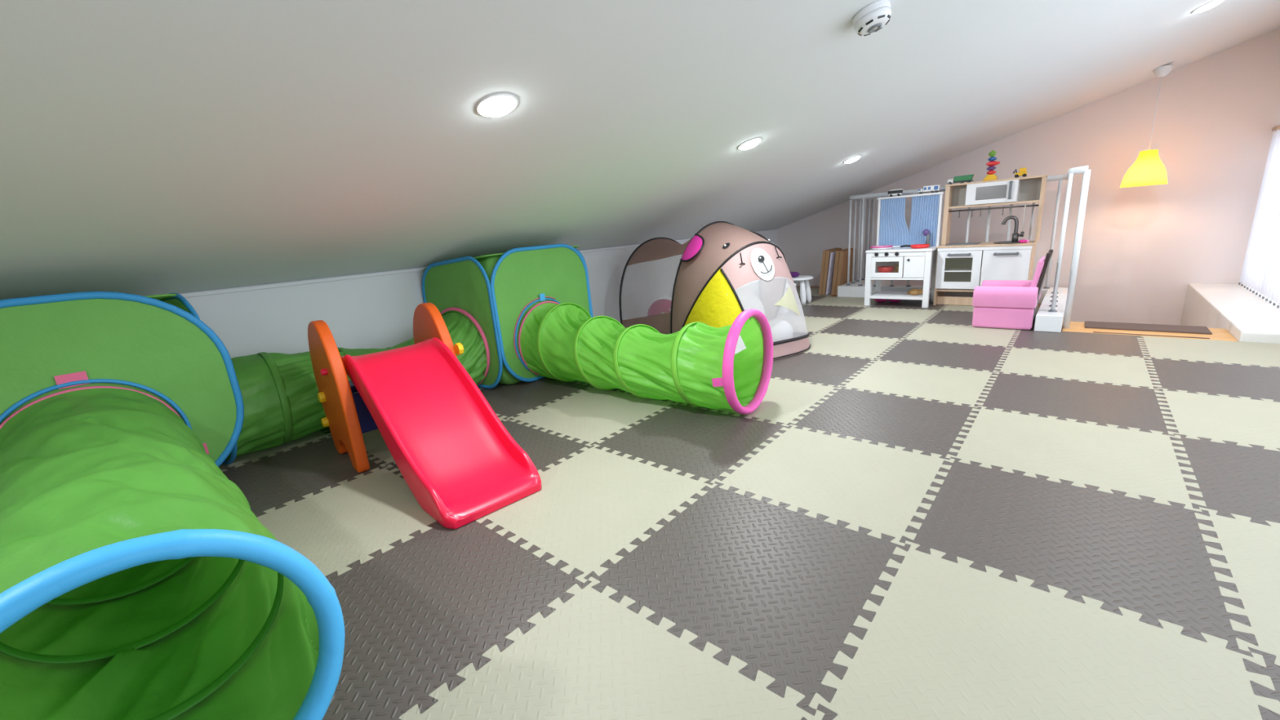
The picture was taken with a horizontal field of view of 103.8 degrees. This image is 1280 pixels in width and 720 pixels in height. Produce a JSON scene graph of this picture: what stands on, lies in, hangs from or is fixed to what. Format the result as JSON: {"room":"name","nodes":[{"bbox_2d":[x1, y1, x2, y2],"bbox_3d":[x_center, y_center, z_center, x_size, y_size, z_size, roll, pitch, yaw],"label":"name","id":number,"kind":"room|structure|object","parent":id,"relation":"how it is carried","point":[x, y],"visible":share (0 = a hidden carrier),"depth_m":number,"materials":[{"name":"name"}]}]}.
{"room":"children's playroom","nodes":[
{"label":"children's playroom","id":0,"kind":"room"},
{"bbox_2d":[179,229,777,358],"bbox_3d":[-0.804,-0.325,3.883,0.100,0.945,8.100,8,19,40],"label":"wall","id":1,"kind":"structure","parent":0,"point":[376,312],"depth_m":2.87,"materials":[{"name":"white paint"}]},
{"bbox_2d":[181,229,778,297],"bbox_3d":[-0.795,-0.764,3.731,0.012,0.017,8.100,8,19,40],"label":"trim","id":2,"kind":"structure","parent":1,"relation":"attached to","point":[273,286],"depth_m":2.70,"materials":[{"name":"white paint"}]},
{"bbox_2d":[0,0,1279,299],"bbox_3d":[0.732,-1.223,2.212,4.380,1.460,8.300,8,19,40],"label":"ceiling","id":3,"kind":"structure","parent":0,"point":[148,147],"depth_m":1.70,"materials":[{"name":"paint"}]},
{"bbox_2d":[475,93,518,117],"bbox_3d":[-0.431,-0.766,1.517,0.124,0.044,0.130,10,20,44],"label":"recessed light","id":4,"kind":"object","parent":3,"relation":"in","point":[500,104],"visible":1,"depth_m":1.49,"materials":[{"name":"plastic"}]},
{"bbox_2d":[737,137,761,150],"bbox_3d":[0.577,-1.135,2.642,0.124,0.044,0.130,10,20,44],"label":"recessed light","id":5,"kind":"object","parent":3,"relation":"in","point":[749,144],"visible":1,"depth_m":2.61,"materials":[{"name":"plastic"}]},
{"bbox_2d":[843,155,861,163],"bbox_3d":[1.599,-1.509,3.781,0.124,0.044,0.130,10,20,44],"label":"recessed light","id":6,"kind":"object","parent":3,"relation":"in","point":[856,157],"visible":1,"depth_m":3.75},
{"bbox_2d":[852,0,891,35],"bbox_3d":[0.758,-1.117,1.645,0.117,0.077,0.118,-12,16,-26],"label":"smoke detector","id":7,"kind":"object","parent":3,"relation":"attached to","point":[871,19],"visible":1,"depth_m":1.61,"materials":[{"name":"white plastic"}]},
{"bbox_2d":[1120,64,1173,187],"bbox_3d":[4.054,-1.833,3.968,0.276,0.868,0.276,8,19,40],"label":"pendant lamp","id":8,"kind":"object","parent":3,"relation":"hanging from","point":[1148,169],"visible":0.99,"depth_m":3.97,"materials":[{"name":"yellow plastic"}]},
{"bbox_2d":[1191,0,1222,13],"bbox_3d":[3.022,-1.883,2.665,0.124,0.044,0.130,10,20,44],"label":"recessed light","id":9,"kind":"object","parent":3,"relation":"in","point":[1211,4],"visible":1,"depth_m":2.65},
{"bbox_2d":[796,285,1064,331],"bbox_3d":[0.845,0.269,2.600,4.180,0.200,8.100,8,19,40],"label":"floor","id":10,"kind":"structure","parent":0,"point":[797,286],"depth_m":4.33,"materials":[{"name":"brown wood"}]},
{"bbox_2d":[218,428,332,471],"bbox_3d":[-1.843,0.424,2.365,0.426,0.012,0.629,8,19,40],"label":"foam mat","id":11,"kind":"object","parent":10,"relation":"on","point":[313,437],"visible":0.26,"depth_m":2.33,"materials":[{"name":"rubber"}]},
{"bbox_2d":[222,436,387,517],"bbox_3d":[-1.465,0.479,2.044,0.629,0.012,0.629,8,19,40],"label":"foam mat","id":12,"kind":"object","parent":10,"relation":"on","point":[266,483],"visible":0.43,"depth_m":2.05,"materials":[{"name":"rubber"}]},
{"bbox_2d":[320,426,331,436],"bbox_3d":[-1.454,0.282,2.799,0.426,0.012,0.629,8,19,40],"label":"foam mat","id":13,"kind":"object","parent":10,"relation":"on","point":[328,428],"visible":0.04,"depth_m":2.52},
{"bbox_2d":[226,306,489,459],"bbox_3d":[-1.467,0.064,2.622,0.538,0.498,1.286,8,19,40],"label":"tunnel","id":14,"kind":"object","parent":13,"relation":"on","point":[279,391],"visible":0.38,"depth_m":2.26,"materials":[{"name":"green fabric"}]},
{"bbox_2d":[257,464,439,576],"bbox_3d":[-1.011,0.545,1.658,0.629,0.012,0.629,8,19,40],"label":"foam mat","id":15,"kind":"object","parent":10,"relation":"on","point":[335,528],"visible":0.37,"depth_m":1.67,"materials":[{"name":"rubber"}]},
{"bbox_2d":[362,413,510,466],"bbox_3d":[-1.076,0.337,2.478,0.629,0.012,0.629,8,19,40],"label":"foam mat","id":16,"kind":"object","parent":10,"relation":"on","point":[375,445],"visible":0.15,"depth_m":2.27,"materials":[{"name":"rubber"}]},
{"bbox_2d":[322,519,591,719],"bbox_3d":[-0.556,0.611,1.272,0.629,0.012,0.629,8,19,40],"label":"foam mat","id":17,"kind":"object","parent":10,"relation":"on","point":[427,607],"visible":0.62,"depth_m":1.23,"materials":[{"name":"rubber"}]},
{"bbox_2d":[384,417,594,478],"bbox_3d":[-0.622,0.403,2.092,0.629,0.012,0.629,8,19,40],"label":"foam mat","id":18,"kind":"object","parent":10,"relation":"on","point":[544,449],"visible":0.31,"depth_m":2.15,"materials":[{"name":"rubber"}]},
{"bbox_2d":[307,302,541,528],"bbox_3d":[-0.849,0.116,2.035,1.169,0.601,0.574,8,19,40],"label":"slide","id":19,"kind":"object","parent":18,"relation":"on","point":[459,461],"visible":1,"depth_m":1.94,"materials":[{"name":"red plastic"}]},
{"bbox_2d":[480,377,593,419],"bbox_3d":[-0.687,0.195,2.912,0.629,0.012,0.629,8,19,40],"label":"foam mat","id":20,"kind":"object","parent":10,"relation":"on","point":[513,399],"visible":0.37,"depth_m":2.87,"materials":[{"name":"rubber"}]},
{"bbox_2d":[571,380,592,386],"bbox_3d":[-0.298,0.052,3.346,0.629,0.012,0.629,8,19,40],"label":"foam mat","id":21,"kind":"object","parent":10,"relation":"on","point":[579,382],"visible":0.04,"depth_m":3.01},
{"bbox_2d":[506,386,679,446],"bbox_3d":[-0.233,0.260,2.526,0.629,0.012,0.629,8,19,40],"label":"foam mat","id":22,"kind":"object","parent":10,"relation":"on","point":[591,415],"visible":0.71,"depth_m":2.48,"materials":[{"name":"rubber"}]},
{"bbox_2d":[475,444,717,582],"bbox_3d":[-0.167,0.469,1.706,0.629,0.012,0.629,8,19,40],"label":"foam mat","id":23,"kind":"object","parent":10,"relation":"on","point":[589,506],"visible":0.79,"depth_m":1.63,"materials":[{"name":"rubber"}]},
{"bbox_2d":[399,576,824,719],"bbox_3d":[-0.102,0.677,0.886,0.629,0.012,0.629,8,19,40],"label":"foam mat","id":24,"kind":"object","parent":10,"relation":"on","point":[593,657],"visible":1,"depth_m":1.01,"materials":[{"name":"rubber"}]},
{"bbox_2d":[612,388,676,403],"bbox_3d":[0.157,0.118,2.960,0.629,0.012,0.629,8,19,40],"label":"foam mat","id":25,"kind":"object","parent":10,"relation":"on","point":[615,389],"visible":0.05,"depth_m":2.77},
{"bbox_2d":[518,301,773,414],"bbox_3d":[-0.028,-0.058,2.703,1.415,0.483,0.479,7,18,38],"label":"tunnel","id":26,"kind":"object","parent":25,"relation":"on","point":[700,364],"visible":1,"depth_m":2.48,"materials":[{"name":"green fabric"}]},
{"bbox_2d":[590,402,791,484],"bbox_3d":[0.222,0.326,2.140,0.629,0.012,0.629,8,19,40],"label":"foam mat","id":27,"kind":"object","parent":10,"relation":"on","point":[700,442],"visible":0.87,"depth_m":2.10,"materials":[{"name":"rubber"}]},
{"bbox_2d":[583,481,911,715],"bbox_3d":[0.287,0.535,1.320,0.629,0.012,0.629,8,19,40],"label":"foam mat","id":28,"kind":"object","parent":10,"relation":"on","point":[780,590],"visible":0.97,"depth_m":1.25,"materials":[{"name":"rubber"}]},
{"bbox_2d":[675,376,842,426],"bbox_3d":[0.611,0.184,2.574,0.629,0.012,0.629,8,19,40],"label":"foam mat","id":29,"kind":"object","parent":10,"relation":"on","point":[784,401],"visible":0.48,"depth_m":2.46,"materials":[{"name":"rubber"}]},
{"bbox_2d":[798,295,826,304],"bbox_3d":[1.648,-0.660,5.516,0.629,0.012,0.629,8,19,40],"label":"foam mat","id":30,"kind":"object","parent":10,"relation":"on","point":[813,298],"visible":0.2,"depth_m":5.47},
{"bbox_2d":[791,275,813,305],"bbox_3d":[1.633,-0.719,5.178,0.290,0.275,0.290,8,19,40],"label":"stool","id":31,"kind":"object","parent":30,"relation":"on","point":[805,289],"visible":0.71,"depth_m":5.07,"materials":[{"name":"white plastic"}]},
{"bbox_2d":[789,271,799,277],"bbox_3d":[1.568,-0.882,5.155,0.145,0.064,0.086,8,19,40],"label":"plush toy","id":32,"kind":"object","parent":31,"relation":"on","point":[793,274],"visible":0.56,"depth_m":5.11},
{"bbox_2d":[807,331,818,337],"bbox_3d":[0.935,-0.167,3.828,0.629,0.012,0.629,8,19,40],"label":"foam mat","id":33,"kind":"object","parent":10,"relation":"on","point":[809,332],"visible":0.09,"depth_m":3.83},
{"bbox_2d":[796,288,831,296],"bbox_3d":[2.032,-0.803,5.954,0.616,0.012,0.629,8,19,40],"label":"foam mat","id":34,"kind":"object","parent":10,"relation":"on","point":[815,291],"visible":0.23,"depth_m":5.88,"materials":[{"name":"rubber"}]},
{"bbox_2d":[818,247,841,294],"bbox_3d":[2.164,-1.012,5.704,0.112,0.490,0.391,8,19,40],"label":"carton","id":35,"kind":"object","parent":34,"relation":"on","point":[826,253],"visible":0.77,"depth_m":5.56,"materials":[{"name":"cardboard"}]},
{"bbox_2d":[826,251,835,294],"bbox_3d":[2.192,-0.990,5.659,0.064,0.459,0.330,8,19,40],"label":"flat board","id":36,"kind":"object","parent":34,"relation":"on","point":[829,282],"visible":0.44,"depth_m":5.56,"materials":[{"name":"wood"}]},
{"bbox_2d":[800,703,837,719],"bbox_3d":[0.353,0.743,0.500,0.629,0.012,0.629,8,19,40],"label":"foam mat","id":37,"kind":"object","parent":10,"relation":"on","point":[829,714],"visible":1,"depth_m":0.90,"materials":[{"name":"rubber"}]},
{"bbox_2d":[770,351,877,387],"bbox_3d":[1.000,0.042,3.008,0.629,0.012,0.629,8,19,40],"label":"foam mat","id":38,"kind":"object","parent":10,"relation":"on","point":[827,370],"visible":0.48,"depth_m":2.95,"materials":[{"name":"rubber"}]},
{"bbox_2d":[804,315,845,333],"bbox_3d":[1.324,-0.309,4.262,0.629,0.012,0.629,8,19,40],"label":"foam mat","id":39,"kind":"object","parent":10,"relation":"on","point":[813,324],"visible":0.39,"depth_m":4.19,"materials":[{"name":"rubber"}]},
{"bbox_2d":[710,424,955,546],"bbox_3d":[0.677,0.392,1.754,0.629,0.012,0.629,8,19,40],"label":"foam mat","id":40,"kind":"object","parent":10,"relation":"on","point":[879,488],"visible":0.77,"depth_m":1.70,"materials":[{"name":"rubber"}]},
{"bbox_2d":[801,304,868,319],"bbox_3d":[1.713,-0.452,4.696,0.629,0.012,0.629,8,19,40],"label":"foam mat","id":41,"kind":"object","parent":10,"relation":"on","point":[814,311],"visible":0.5,"depth_m":4.66,"materials":[{"name":"rubber"}]},
{"bbox_2d":[808,296,878,307],"bbox_3d":[2.092,-0.590,5.118,0.629,0.012,0.596,8,19,40],"label":"foam mat","id":42,"kind":"object","parent":10,"relation":"on","point":[828,300],"visible":0.7,"depth_m":5.12,"materials":[{"name":"rubber"}]},
{"bbox_2d":[831,248,856,295],"bbox_3d":[2.294,-0.995,5.655,0.127,0.492,0.401,8,19,40],"label":"carton","id":43,"kind":"object","parent":10,"relation":"on","point":[841,263],"visible":0.59,"depth_m":5.53,"materials":[{"name":"cardboard"}]},
{"bbox_2d":[803,332,904,359],"bbox_3d":[1.389,-0.101,3.442,0.629,0.012,0.629,8,19,40],"label":"foam mat","id":44,"kind":"object","parent":10,"relation":"on","point":[851,345],"visible":0.7,"depth_m":3.40,"materials":[{"name":"rubber"}]},
{"bbox_2d":[816,318,924,339],"bbox_3d":[1.778,-0.243,3.876,0.629,0.012,0.629,8,19,40],"label":"foam mat","id":45,"kind":"object","parent":10,"relation":"on","point":[882,329],"visible":0.8,"depth_m":3.85,"materials":[{"name":"rubber"}]},
{"bbox_2d":[786,386,981,460],"bbox_3d":[1.066,0.250,2.188,0.629,0.012,0.629,8,19,40],"label":"foam mat","id":46,"kind":"object","parent":10,"relation":"on","point":[932,426],"visible":0.83,"depth_m":2.15,"materials":[{"name":"rubber"}]},
{"bbox_2d":[844,306,941,323],"bbox_3d":[2.168,-0.386,4.310,0.629,0.012,0.629,8,19,40],"label":"foam mat","id":47,"kind":"object","parent":10,"relation":"on","point":[903,315],"visible":0.78,"depth_m":4.29,"materials":[{"name":"rubber"}]},
{"bbox_2d":[870,298,948,310],"bbox_3d":[2.546,-0.524,4.732,0.629,0.012,0.596,8,19,40],"label":"foam mat","id":48,"kind":"object","parent":10,"relation":"on","point":[904,304],"visible":0.55,"depth_m":4.69,"materials":[{"name":"rubber"}]},
{"bbox_2d":[874,298,887,302],"bbox_3d":[2.363,-0.594,4.924,0.120,0.053,0.059,8,19,40],"label":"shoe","id":49,"kind":"object","parent":48,"relation":"on","point":[875,300],"visible":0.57,"depth_m":4.90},
{"bbox_2d":[888,298,901,302],"bbox_3d":[2.467,-0.586,4.861,0.120,0.053,0.059,8,19,40],"label":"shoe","id":50,"kind":"object","parent":48,"relation":"on","point":[889,300],"visible":0.52,"depth_m":4.84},
{"bbox_2d":[864,191,944,307],"bbox_3d":[2.428,-1.010,4.643,0.556,0.986,0.385,8,19,40],"label":"play kitchen","id":51,"kind":"object","parent":48,"relation":"on","point":[892,229],"visible":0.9,"depth_m":4.63,"materials":[{"name":"white paint"}]},
{"bbox_2d":[870,244,900,249],"bbox_3d":[2.286,-1.055,4.712,0.200,0.027,0.248,-8,15,-15],"label":"pan","id":52,"kind":"object","parent":51,"relation":"on","point":[888,246],"visible":1,"depth_m":4.67,"materials":[{"name":"plastic"}]},
{"bbox_2d":[877,266,894,272],"bbox_3d":[2.306,-0.828,4.711,0.148,0.095,0.146,8,19,40],"label":"bowl","id":53,"kind":"object","parent":51,"relation":"on","point":[881,268],"visible":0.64,"depth_m":4.66,"materials":[{"name":"plastic"}]},
{"bbox_2d":[879,197,908,245],"bbox_3d":[2.417,-1.301,4.768,0.259,0.448,0.020,8,19,40],"label":"curtain","id":54,"kind":"object","parent":51,"relation":"hanging from","point":[893,228],"depth_m":4.77,"materials":[{"name":"fabric"}]},
{"bbox_2d":[888,188,902,196],"bbox_3d":[2.392,-1.566,4.705,0.122,0.061,0.048,8,19,40],"label":"bus","id":55,"kind":"object","parent":51,"relation":"on","point":[892,193],"visible":1,"depth_m":4.69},
{"bbox_2d":[891,264,903,272],"bbox_3d":[2.454,-0.847,4.739,0.148,0.095,0.146,8,19,40],"label":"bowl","id":56,"kind":"object","parent":51,"relation":"on","point":[896,266],"visible":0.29,"depth_m":4.71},
{"bbox_2d":[869,290,930,300],"bbox_3d":[2.467,-0.613,4.751,0.446,0.022,0.366,8,19,40],"label":"shelf","id":57,"kind":"object","parent":51,"relation":"attached to","point":[880,294],"depth_m":4.69,"materials":[{"name":"white paint"}]},
{"bbox_2d":[865,245,937,253],"bbox_3d":[2.432,-1.023,4.639,0.548,0.020,0.378,8,19,40],"label":"countertop","id":58,"kind":"structure","parent":51,"relation":"on","point":[931,248],"depth_m":4.52,"materials":[{"name":"white paint"}]},
{"bbox_2d":[870,250,933,278],"bbox_3d":[2.425,-0.887,4.655,0.446,0.250,0.309,8,19,40],"label":"oven","id":59,"kind":"object","parent":51,"relation":"in","point":[915,263],"depth_m":4.51,"materials":[{"name":"white paint"}]},
{"bbox_2d":[900,244,929,248],"bbox_3d":[2.482,-1.027,4.536,0.238,0.033,0.152,8,19,40],"label":"pan","id":60,"kind":"object","parent":51,"relation":"on","point":[915,246],"visible":1,"depth_m":4.47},
{"bbox_2d":[906,288,923,295],"bbox_3d":[2.535,-0.627,4.621,0.143,0.061,0.072,8,19,40],"label":"stuffed toy","id":61,"kind":"object","parent":51,"relation":"on","point":[914,291],"visible":0.96,"depth_m":4.60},
{"bbox_2d":[907,194,939,245],"bbox_3d":[2.603,-1.274,4.610,0.234,0.448,0.021,8,19,40],"label":"curtain","id":62,"kind":"object","parent":51,"relation":"hanging from","point":[925,211],"depth_m":4.60,"materials":[{"name":"fabric"}]},
{"bbox_2d":[922,229,930,246],"bbox_3d":[2.606,-1.109,4.564,0.070,0.159,0.048,8,19,40],"label":"tap","id":63,"kind":"object","parent":51,"relation":"on","point":[926,232],"visible":0.96,"depth_m":4.55,"materials":[{"name":"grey plastic"}]},
{"bbox_2d":[917,184,940,194],"bbox_3d":[2.604,-1.537,4.526,0.170,0.064,0.048,8,19,40],"label":"toy truck","id":64,"kind":"object","parent":51,"relation":"on","point":[931,188],"visible":1,"depth_m":4.50,"materials":[{"name":"plastic"}]},
{"bbox_2d":[836,359,999,408],"bbox_3d":[1.455,0.107,2.622,0.629,0.012,0.629,8,19,40],"label":"foam mat","id":65,"kind":"object","parent":10,"relation":"on","point":[958,385],"visible":0.78,"depth_m":2.59,"materials":[{"name":"rubber"}]},
{"bbox_2d":[873,338,1012,373],"bbox_3d":[1.844,-0.035,3.056,0.629,0.012,0.629,8,19,40],"label":"foam mat","id":66,"kind":"object","parent":10,"relation":"on","point":[954,355],"visible":0.79,"depth_m":3.02,"materials":[{"name":"rubber"}]},
{"bbox_2d":[921,310,973,325],"bbox_3d":[2.617,-0.321,3.928,0.616,0.012,0.629,8,19,40],"label":"foam mat","id":67,"kind":"object","parent":10,"relation":"on","point":[949,317],"visible":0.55,"depth_m":3.99,"materials":[{"name":"rubber"}]},
{"bbox_2d":[972,248,1053,329],"bbox_3d":[2.679,-0.520,3.615,0.403,0.518,0.478,8,19,40],"label":"armchair","id":68,"kind":"object","parent":67,"relation":"on","point":[997,304],"visible":0.99,"depth_m":3.48,"materials":[{"name":"pink fabric"}]},
{"bbox_2d":[938,304,974,311],"bbox_3d":[2.996,-0.459,4.350,0.616,0.012,0.596,8,19,40],"label":"foam mat","id":69,"kind":"object","parent":10,"relation":"on","point":[959,308],"visible":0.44,"depth_m":4.36,"materials":[{"name":"rubber"}]},
{"bbox_2d":[933,174,1048,305],"bbox_3d":[2.984,-1.000,4.324,0.704,1.045,0.380,8,19,40],"label":"play kitchen","id":70,"kind":"object","parent":69,"relation":"on","point":[960,267],"visible":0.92,"depth_m":4.25,"materials":[{"name":"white wood"}]},
{"bbox_2d":[946,174,973,184],"bbox_3d":[2.821,-1.589,4.421,0.193,0.066,0.052,8,19,40],"label":"toy truck","id":71,"kind":"object","parent":70,"relation":"on","point":[968,178],"visible":0.98,"depth_m":4.39,"materials":[{"name":"plastic"}]},
{"bbox_2d":[944,266,981,271],"bbox_3d":[2.882,-0.810,4.491,0.320,0.012,0.280,8,19,40],"label":"shelf","id":72,"kind":"object","parent":70,"relation":"attached to","point":[947,268],"depth_m":4.49,"materials":[{"name":"white paint"}]},
{"bbox_2d":[936,240,1036,248],"bbox_3d":[2.988,-0.998,4.338,0.680,0.016,0.354,8,19,40],"label":"countertop","id":73,"kind":"structure","parent":70,"relation":"on","point":[1031,242],"depth_m":4.22,"materials":[{"name":"white wood"}]},
{"bbox_2d":[982,150,999,181],"bbox_3d":[2.984,-1.648,4.256,0.110,0.240,0.100,8,19,40],"label":"stacking toy","id":74,"kind":"object","parent":70,"relation":"on","point":[990,176],"visible":0.98,"depth_m":4.24,"materials":[{"name":"plastic"}]},
{"bbox_2d":[993,240,1020,244],"bbox_3d":[3.114,-0.989,4.217,0.236,0.008,0.236,8,19,40],"label":"sink","id":75,"kind":"object","parent":70,"relation":"in","point":[1006,242],"depth_m":4.20,"materials":[{"name":"metal"}]},
{"bbox_2d":[1001,215,1024,242],"bbox_3d":[3.126,-1.098,4.211,0.163,0.219,0.044,8,19,40],"label":"tap","id":76,"kind":"object","parent":70,"relation":"on","point":[1015,235],"depth_m":4.19,"materials":[{"name":"metal"}]},
{"bbox_2d":[1013,167,1026,177],"bbox_3d":[3.139,-1.546,4.150,0.097,0.074,0.052,8,19,40],"label":"toy digger","id":77,"kind":"object","parent":70,"relation":"on","point":[1022,172],"visible":0.97,"depth_m":4.13,"materials":[{"name":"plastic"}]},
{"bbox_2d":[1018,239,1029,243],"bbox_3d":[3.127,-0.967,4.088,0.073,0.030,0.040,8,19,40],"label":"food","id":78,"kind":"object","parent":70,"relation":"on","point":[1023,241],"visible":1,"depth_m":4.08,"materials":[{"name":"pink plastic"}]},
{"bbox_2d":[900,322,1021,347],"bbox_3d":[2.233,-0.177,3.490,0.629,0.012,0.629,8,19,40],"label":"foam mat","id":79,"kind":"object","parent":10,"relation":"on","point":[961,334],"visible":0.72,"depth_m":3.46,"materials":[{"name":"rubber"}]},
{"bbox_2d":[837,165,1090,332],"bbox_3d":[2.913,-1.067,4.630,1.218,1.056,2.812,-8,15,-13],"label":"stair railing","id":80,"kind":"object","parent":10,"relation":"on","point":[1056,303],"visible":0.7,"depth_m":4.17,"materials":[{"name":"white paint"}]},
{"bbox_2d":[808,540,1279,719],"bbox_3d":[0.742,0.601,0.934,0.629,0.012,0.629,8,19,40],"label":"foam mat","id":81,"kind":"object","parent":10,"relation":"on","point":[946,640],"visible":1,"depth_m":0.97,"materials":[{"name":"rubber"}]},
{"bbox_2d":[945,405,1206,511],"bbox_3d":[1.520,0.316,1.802,0.629,0.012,0.629,8,19,40],"label":"foam mat","id":82,"kind":"object","parent":10,"relation":"on","point":[1135,462],"visible":0.88,"depth_m":1.75,"materials":[{"name":"rubber"}]},
{"bbox_2d":[973,371,1178,435],"bbox_3d":[1.909,0.173,2.236,0.629,0.012,0.629,8,19,40],"label":"foam mat","id":83,"kind":"object","parent":10,"relation":"on","point":[1125,406],"visible":0.85,"depth_m":2.19,"materials":[{"name":"rubber"}]},
{"bbox_2d":[993,346,1161,389],"bbox_3d":[2.299,0.031,2.670,0.629,0.012,0.629,8,19,40],"label":"foam mat","id":84,"kind":"object","parent":10,"relation":"on","point":[1118,370],"visible":0.88,"depth_m":2.63,"materials":[{"name":"rubber"}]},
{"bbox_2d":[1006,329,1150,358],"bbox_3d":[2.677,-0.108,3.092,0.629,0.012,0.596,8,19,40],"label":"foam mat","id":85,"kind":"object","parent":10,"relation":"on","point":[1128,345],"visible":0.74,"depth_m":3.06,"materials":[{"name":"rubber"}]},
{"bbox_2d":[898,457,1258,657],"bbox_3d":[1.131,0.458,1.368,0.629,0.012,0.629,8,19,40],"label":"foam mat","id":86,"kind":"object","parent":10,"relation":"on","point":[1149,558],"visible":0.95,"depth_m":1.30,"materials":[{"name":"rubber"}]},
{"bbox_2d":[1062,321,1237,341],"bbox_3d":[3.240,-0.098,3.263,0.775,0.200,0.369,8,19,40],"label":"trim","id":87,"kind":"structure","parent":10,"relation":"attached to","point":[1218,334],"depth_m":3.12,"materials":[{"name":"orange wood"}]},
{"bbox_2d":[1084,320,1212,334],"bbox_3d":[3.288,-0.214,3.278,0.577,0.010,0.210,8,19,40],"label":"mat","id":88,"kind":"object","parent":87,"relation":"on","point":[1098,325],"visible":1,"depth_m":3.25,"materials":[{"name":"rubber"}]},
{"bbox_2d":[1093,331,1209,338],"bbox_3d":[3.143,-0.154,3.104,0.510,0.004,0.012,8,19,40],"label":"strip","id":89,"kind":"object","parent":87,"relation":"on","point":[1093,331],"visible":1,"depth_m":3.09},
{"bbox_2d":[1137,335,1279,368],"bbox_3d":[3.129,-0.041,2.703,0.629,0.012,0.588,8,19,40],"label":"foam mat","id":90,"kind":"object","parent":10,"relation":"on","point":[1245,353],"visible":0.82,"depth_m":2.72,"materials":[{"name":"rubber"}]},
{"bbox_2d":[1143,356,1279,402],"bbox_3d":[2.753,0.097,2.284,0.629,0.012,0.629,8,19,40],"label":"foam mat","id":91,"kind":"object","parent":10,"relation":"on","point":[1255,382],"visible":0.84,"depth_m":2.32,"materials":[{"name":"rubber"}]},
{"bbox_2d":[1154,387,1279,451],"bbox_3d":[2.364,0.239,1.850,0.629,0.012,0.629,8,19,40],"label":"foam mat","id":92,"kind":"object","parent":10,"relation":"on","point":[1245,421],"visible":0.87,"depth_m":1.93,"materials":[{"name":"rubber"}]},
{"bbox_2d":[1169,433,1279,526],"bbox_3d":[1.975,0.382,1.416,0.629,0.012,0.629,8,19,40],"label":"foam mat","id":93,"kind":"object","parent":10,"relation":"on","point":[1231,477],"visible":0.88,"depth_m":1.53,"materials":[{"name":"rubber"}]},
{"bbox_2d":[1194,506,1279,666],"bbox_3d":[1.586,0.524,0.982,0.629,0.012,0.629,8,19,40],"label":"foam mat","id":94,"kind":"object","parent":10,"relation":"on","point":[1251,550],"visible":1,"depth_m":1.16,"materials":[{"name":"rubber"}]},
{"bbox_2d":[1242,646,1279,719],"bbox_3d":[1.197,0.666,0.548,0.629,0.012,0.629,8,19,40],"label":"foam mat","id":95,"kind":"object","parent":10,"relation":"on","point":[1273,670],"visible":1,"depth_m":0.90,"materials":[{"name":"rubber"}]},
{"bbox_3d":[-2.228,0.565,1.936,0.427,0.012,0.616,8,19,40],"label":"foam mat","id":96,"kind":"object","parent":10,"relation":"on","visible":0},
{"bbox_2d":[0,291,244,466],"bbox_3d":[-2.096,0.148,1.887,0.586,0.796,0.844,8,19,40],"label":"cube","id":97,"kind":"object","parent":96,"relation":"on","point":[158,346],"visible":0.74,"depth_m":1.77,"materials":[{"name":"green fabric"}]},
{"bbox_3d":[-0.676,-0.003,3.667,0.427,0.012,0.629,8,19,40],"label":"foam mat","id":98,"kind":"object","parent":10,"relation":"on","visible":0},
{"bbox_2d":[422,244,593,388],"bbox_3d":[-0.806,-0.323,3.298,0.622,0.806,0.925,8,19,40],"label":"cube","id":99,"kind":"object","parent":98,"relation":"on","point":[499,290],"visible":0.67,"depth_m":2.97,"materials":[{"name":"green fabric"}]},
{"bbox_3d":[-0.941,0.752,0.843,0.629,0.012,0.616,8,19,40],"label":"foam mat","id":100,"kind":"object","parent":10,"relation":"on","visible":0},
{"bbox_2d":[0,386,345,719],"bbox_3d":[-1.273,0.414,1.214,1.609,0.498,0.510,8,19,40],"label":"tunnel","id":101,"kind":"object","parent":100,"relation":"on","point":[139,580],"visible":1,"depth_m":1.06,"materials":[{"name":"green fabric"}]},
{"bbox_3d":[0.480,-0.233,4.214,0.629,0.012,0.629,8,19,40],"label":"foam mat","id":102,"kind":"object","parent":10,"relation":"on","visible":0},
{"bbox_2d":[618,221,810,359],"bbox_3d":[0.547,-0.566,3.703,0.909,0.878,1.416,-12,17,-28],"label":"tent","id":103,"kind":"object","parent":102,"relation":"on","point":[726,270],"visible":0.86,"depth_m":3.22,"materials":[{"name":"brown fabric"}]},
{"bbox_2d":[647,298,671,315],"bbox_3d":[0.199,-0.363,4.178,0.290,0.290,0.261,8,19,40],"label":"ball","id":104,"kind":"object","parent":103,"relation":"in","point":[661,306],"visible":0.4,"depth_m":4.08,"materials":[{"name":"plastic"}]},
{"bbox_2d":[671,222,768,333],"bbox_3d":[0.684,-0.508,3.452,0.866,0.865,0.480,-11,16,-25],"label":"hood","id":105,"kind":"object","parent":103,"relation":"attached to","point":[723,264],"depth_m":3.21,"materials":[{"name":"brown fabric"}]},
{"bbox_2d":[777,27,1279,325],"bbox_3d":[3.475,-1.174,5.451,4.380,3.345,0.120,8,19,40],"label":"wall","id":106,"kind":"structure","parent":0,"point":[1142,247],"depth_m":4.46,"materials":[{"name":"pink paint"}]},
{"bbox_3d":[2.432,0.052,1.105,0.100,3.314,8.100,8,19,40],"label":"wall","id":107,"kind":"structure","parent":0,"visible":0},
{"bbox_2d":[1180,283,1279,343],"bbox_3d":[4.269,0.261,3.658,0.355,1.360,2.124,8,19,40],"label":"window sill","id":108,"kind":"structure","parent":107,"relation":"attached to","point":[1247,317],"depth_m":3.44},
{"bbox_2d":[1238,124,1279,307],"bbox_3d":[4.451,-1.037,3.468,0.045,1.206,1.512,8,19,40],"label":"vertical blinds","id":109,"kind":"object","parent":107,"relation":"attached to","point":[1260,271],"visible":1,"depth_m":3.72,"materials":[{"name":"white fabric"}]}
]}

